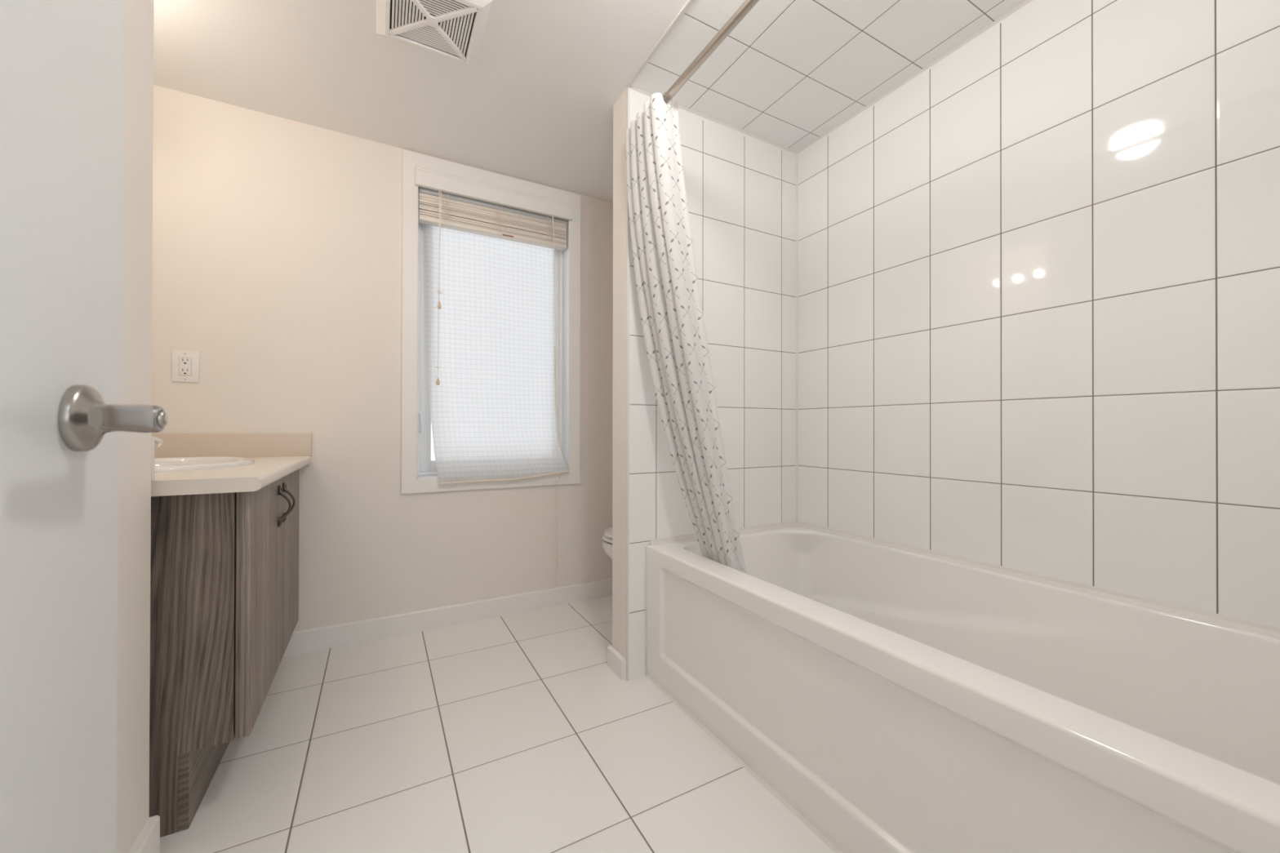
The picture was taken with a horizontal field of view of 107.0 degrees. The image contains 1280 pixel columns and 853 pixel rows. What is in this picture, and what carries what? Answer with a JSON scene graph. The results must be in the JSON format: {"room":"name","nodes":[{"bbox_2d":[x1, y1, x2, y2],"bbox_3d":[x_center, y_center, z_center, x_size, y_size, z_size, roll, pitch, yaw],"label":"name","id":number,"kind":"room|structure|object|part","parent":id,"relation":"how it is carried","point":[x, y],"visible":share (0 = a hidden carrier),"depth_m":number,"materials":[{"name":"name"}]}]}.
{"room":"bathroom","nodes":[
{"label":"bathroom","id":0,"kind":"room"},
{"bbox_2d":[115,0,154,852],"bbox_3d":[-0.922,-0.167,0.282,0.497,2.168,1.384,0,0,-29],"label":"wall","id":1,"kind":"structure","parent":0,"point":[137,15],"depth_m":0.94,"materials":[{"name":"white paint"}]},
{"bbox_2d":[128,815,159,852],"bbox_3d":[-0.704,0.873,0.410,0.017,0.091,1.364,0,0,-29],"label":"baseboard","id":2,"kind":"structure","parent":1,"relation":"attached to","point":[148,841],"depth_m":0.97,"materials":[{"name":"white paint"}]},
{"bbox_2d":[151,84,613,631],"bbox_3d":[-0.797,-0.158,2.353,2.720,2.168,0.160,0,0,-29],"label":"wall","id":3,"kind":"structure","parent":0,"point":[277,241],"depth_m":1.99,"materials":[{"name":"white paint"}]},
{"bbox_2d":[171,350,199,382],"bbox_3d":[-1.692,-0.224,1.762,0.077,0.117,0.008,0,0,-29],"label":"wall outlet","id":4,"kind":"object","parent":3,"relation":"attached to","point":[184,364],"visible":1,"depth_m":1.76,"materials":[{"name":"white plastic"}]},
{"bbox_2d":[178,356,191,375],"bbox_3d":[-1.692,-0.224,1.760,0.034,0.067,0.004,0,0,-29],"label":"receptacle","id":5,"kind":"object","parent":4,"relation":"attached to","point":[184,362],"depth_m":1.76,"materials":[{"name":"white plastic"}]},
{"bbox_2d":[151,433,311,457],"bbox_3d":[-1.594,0.073,1.808,0.560,0.093,0.020,0,0,-29],"label":"backsplash","id":6,"kind":"structure","parent":3,"relation":"attached to","point":[174,445],"depth_m":1.82,"materials":[{"name":"beige stone"}]},
{"bbox_2d":[283,577,612,657],"bbox_3d":[-0.767,0.880,2.267,2.456,0.091,0.012,0,0,-29],"label":"baseboard","id":7,"kind":"structure","parent":3,"relation":"attached to","point":[309,640],"depth_m":2.17,"materials":[{"name":"white paint"}]},
{"bbox_2d":[401,149,580,493],"bbox_3d":[-0.727,-0.465,2.379,0.846,1.530,0.164,0,0,-29],"label":"window","id":8,"kind":"structure","parent":3,"relation":"in","point":[419,472],"depth_m":2.24,"materials":[{"name":"white paint"}]},
{"bbox_3d":[-0.747,-0.468,2.415,0.685,1.368,0.036,0,0,-29],"label":"sash","id":9,"kind":"part","parent":8,"relation":"part of","materials":[{"name":"white plastic"}]},
{"bbox_3d":[-0.746,-0.468,2.413,0.717,1.400,0.065,0,0,-29],"label":"frame","id":10,"kind":"part","parent":8,"relation":"part of","materials":[{"name":"white plastic"}]},
{"bbox_2d":[415,165,573,578],"bbox_3d":[-0.692,-0.195,2.314,0.743,1.946,0.103,0,0,-29],"label":"window blind","id":11,"kind":"object","parent":8,"relation":"attached to","point":[446,200],"visible":0.98,"depth_m":2.30,"materials":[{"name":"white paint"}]},
{"bbox_3d":[-0.912,-0.649,2.145,0.011,0.857,0.025,0,0,42],"label":"pull cord","id":12,"kind":"part","parent":11,"relation":"part of","materials":[{"name":"white fabric"}]},
{"bbox_3d":[-0.911,-0.821,2.149,0.035,0.512,0.013,0,0,-29],"label":"pull cord","id":13,"kind":"part","parent":11,"relation":"part of","materials":[{"name":"white fabric"}]},
{"bbox_3d":[-0.901,-1.014,2.192,0.029,0.140,0.010,0,0,-29],"label":"ladder cord","id":14,"kind":"part","parent":11,"relation":"part of","materials":[{"name":"beige fabric"}]},
{"bbox_3d":[-0.706,-0.948,2.337,0.704,0.018,0.052,0,0,-29],"label":"rail","id":15,"kind":"part","parent":11,"relation":"part of","materials":[{"name":"white wood"}]},
{"bbox_3d":[-0.700,-1.003,2.304,0.057,0.160,0.010,0,0,-29],"label":"ladder cord","id":16,"kind":"part","parent":11,"relation":"part of","materials":[{"name":"beige fabric"}]},
{"bbox_3d":[-0.462,-1.012,2.435,0.029,0.140,0.010,0,0,-29],"label":"ladder cord","id":17,"kind":"part","parent":11,"relation":"part of","materials":[{"name":"beige fabric"}]},
{"bbox_3d":[-0.421,-0.169,2.416,0.053,1.812,0.011,0,0,-23],"label":"pull cord","id":18,"kind":"part","parent":11,"relation":"part of","materials":[{"name":"white plastic"}]},
{"bbox_2d":[425,224,568,484],"bbox_3d":[-0.688,-0.387,2.340,0.684,1.313,0.117,0,0,-29],"label":"sheer curtain","id":19,"kind":"object","parent":8,"relation":"hanging from","point":[493,407],"visible":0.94,"depth_m":2.33,"materials":[{"name":"white fabric"}]},
{"bbox_2d":[160,595,835,852],"bbox_3d":[0.041,0.958,0.125,3.400,0.080,4.584,0,0,-29],"label":"floor","id":20,"kind":"structure","parent":0,"point":[513,733],"depth_m":1.30,"materials":[{"name":"tile"}]},
{"bbox_2d":[149,469,298,837],"bbox_3d":[-1.343,0.536,1.360,0.562,0.770,0.787,0,0,-29],"label":"vanity cabinet","id":21,"kind":"object","parent":20,"relation":"on","point":[224,566],"visible":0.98,"depth_m":1.10,"materials":[{"name":"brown wood"}]},
{"bbox_2d":[151,433,311,496],"bbox_3d":[-1.365,0.088,1.395,0.560,0.126,0.966,0,0,-29],"label":"countertop","id":22,"kind":"structure","parent":21,"relation":"on","point":[276,456],"depth_m":1.72,"materials":[{"name":"beige stone"}]},
{"bbox_2d":[151,435,163,447],"bbox_3d":[-1.508,0.064,1.343,0.226,0.106,0.052,0,0,-29],"label":"faucet","id":23,"kind":"object","parent":22,"relation":"on","point":[158,442],"visible":0.02,"depth_m":1.39,"materials":[{"name":"silver metal"}]},
{"bbox_2d":[154,456,254,472],"bbox_3d":[-1.412,0.186,1.396,0.424,0.164,0.524,0,0,-29],"label":"sink basin","id":24,"kind":"object","parent":22,"relation":"in","point":[173,464],"visible":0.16,"depth_m":1.55,"materials":[{"name":"white ceramic"}]},
{"bbox_3d":[-1.043,0.450,1.302,0.028,0.586,0.391,0,0,-29],"label":"door","id":25,"kind":"part","parent":21,"relation":"part of","materials":[{"name":"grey wood"}]},
{"bbox_3d":[-1.093,0.244,1.454,0.035,0.128,0.016,0,0,-29],"label":"handle","id":26,"kind":"part","parent":21,"relation":"part of","materials":[{"name":"grey metal"}]},
{"bbox_3d":[-1.132,0.244,1.524,0.035,0.128,0.016,0,0,-29],"label":"handle","id":27,"kind":"part","parent":21,"relation":"part of","materials":[{"name":"grey metal"}]},
{"bbox_3d":[-1.233,0.452,1.647,0.028,0.586,0.392,0,0,-29],"label":"door","id":28,"kind":"part","parent":21,"relation":"part of","materials":[{"name":"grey wood"}]},
{"bbox_2d":[601,526,612,559],"bbox_3d":[0.152,0.544,2.362,0.725,0.768,0.424,0,0,-29],"label":"toilet","id":29,"kind":"object","parent":20,"relation":"on","point":[606,542],"visible":0.12,"depth_m":2.19,"materials":[{"name":"white ceramic"}]},
{"bbox_3d":[0.051,0.526,2.306,0.487,0.017,0.374,0,0,-29],"label":"seat","id":30,"kind":"part","parent":29,"relation":"part of","materials":[{"name":"white ceramic"}]},
{"bbox_3d":[0.059,0.502,2.310,0.489,0.024,0.368,0,0,-29],"label":"lid","id":31,"kind":"part","parent":29,"relation":"part of","materials":[{"name":"white ceramic"}]},
{"bbox_2d":[647,525,1279,852],"bbox_3d":[0.735,0.682,1.279,0.780,0.483,1.524,0,0,-29],"label":"bathtub","id":32,"kind":"object","parent":20,"relation":"on","point":[898,700],"visible":0.97,"depth_m":1.04,"materials":[{"name":"white plastic"}]},
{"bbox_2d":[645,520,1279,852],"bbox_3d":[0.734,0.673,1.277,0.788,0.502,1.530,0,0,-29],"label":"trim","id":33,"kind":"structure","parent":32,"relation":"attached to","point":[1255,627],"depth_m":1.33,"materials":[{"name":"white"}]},
{"bbox_2d":[153,0,1026,202],"bbox_3d":[0.050,-1.300,0.126,3.400,0.100,4.564,0,0,-29],"label":"ceiling","id":34,"kind":"structure","parent":0,"point":[544,86],"depth_m":1.64,"materials":[{"name":"white paint"}]},
{"bbox_2d":[376,0,492,67],"bbox_3d":[-0.631,-1.237,1.438,0.297,0.017,0.297,0,0,-29],"label":"ceiling vent","id":35,"kind":"object","parent":34,"relation":"in","point":[451,29],"visible":1,"depth_m":1.45,"materials":[{"name":"white plastic"}]},
{"bbox_3d":[-0.688,-1.235,1.406,0.086,0.002,0.194,0,0,-29],"label":"louver panel","id":36,"kind":"part","parent":35,"relation":"part of","materials":[{"name":"white plastic"}]},
{"bbox_3d":[-0.663,-1.235,1.494,0.194,0.002,0.086,0,0,-29],"label":"louver panel","id":37,"kind":"part","parent":35,"relation":"part of","materials":[{"name":"white plastic"}]},
{"bbox_3d":[-0.600,-1.235,1.381,0.194,0.002,0.086,0,0,-29],"label":"louver panel","id":38,"kind":"part","parent":35,"relation":"part of","materials":[{"name":"white plastic"}]},
{"bbox_3d":[-0.574,-1.235,1.469,0.086,0.002,0.194,0,0,-29],"label":"louver panel","id":39,"kind":"part","parent":35,"relation":"part of","materials":[{"name":"white plastic"}]},
{"bbox_2d":[612,86,795,680],"bbox_3d":[0.302,-0.158,1.985,0.864,2.168,0.122,0,0,-29],"label":"wall partition","id":40,"kind":"structure","parent":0,"point":[740,188],"depth_m":1.94,"materials":[{"name":"tile"}]},
{"bbox_2d":[607,645,625,680],"bbox_3d":[0.288,0.889,1.989,0.878,0.075,0.124,0,0,-29],"label":"baseboard","id":41,"kind":"structure","parent":40,"relation":"attached to","point":[615,661],"depth_m":1.76,"materials":[{"name":"white paint"}]},
{"bbox_2d":[626,87,629,681],"bbox_3d":[-0.044,-0.157,1.725,0.008,2.164,0.007,0,0,-29],"label":"trim","id":42,"kind":"structure","parent":40,"relation":"attached to","point":[628,88],"depth_m":1.72,"materials":[{"name":"white"}]},
{"bbox_2d":[626,0,693,87],"bbox_3d":[0.326,-1.244,1.057,0.012,0.008,1.528,0,0,-29],"label":"trim","id":43,"kind":"structure","parent":40,"relation":"attached to","point":[688,2],"depth_m":1.52,"materials":[{"name":"white"}]},
{"bbox_2d":[798,0,1279,627],"bbox_3d":[0.970,-0.157,1.819,0.144,2.168,2.484,0,0,-29],"label":"wall","id":44,"kind":"structure","parent":0,"point":[1038,274],"depth_m":1.31,"materials":[{"name":"tile"}]},
{"bbox_2d":[629,0,1032,521],"bbox_3d":[0.702,-0.402,1.263,0.864,1.685,1.530,0,0,-29],"label":"trim","id":45,"kind":"structure","parent":44,"relation":"attached to","point":[1026,2],"depth_m":2.02,"materials":[{"name":"white"}]},
{"bbox_3d":[0.316,-0.166,0.107,2.656,2.168,0.120,0,0,-29],"label":"wall","id":46,"kind":"structure","parent":0,"visible":0},
{"bbox_2d":[0,0,167,852],"bbox_3d":[-0.419,-0.104,0.234,0.102,2.028,0.771,0,0,-29],"label":"door","id":47,"kind":"structure","parent":46,"relation":"in","point":[62,417],"depth_m":0.46,"materials":[{"name":"white paint"}]},
{"bbox_3d":[-0.556,-0.008,0.496,0.046,0.068,0.068,0,0,-29],"label":"handle","id":48,"kind":"part","parent":47,"relation":"part of","materials":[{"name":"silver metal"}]},
{"bbox_3d":[-0.516,-0.008,0.472,0.032,0.030,0.113,0,0,-29],"label":"lever","id":49,"kind":"part","parent":47,"relation":"part of","materials":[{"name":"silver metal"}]},
{"bbox_2d":[663,0,759,103],"bbox_3d":[0.346,-1.069,1.069,0.042,0.042,1.528,0,0,-29],"label":"shower rod","id":50,"kind":"object","parent":46,"relation":"attached to","point":[745,7],"visible":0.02,"depth_m":1.32,"materials":[{"name":"silver metal"}]},
{"bbox_2d":[625,92,746,573],"bbox_3d":[0.150,-0.238,1.626,0.401,1.655,0.247,0,0,-2],"label":"shower curtain","id":51,"kind":"object","parent":50,"relation":"hanging from","point":[668,290],"visible":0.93,"depth_m":1.55,"materials":[{"name":"white fabric"}]}
]}

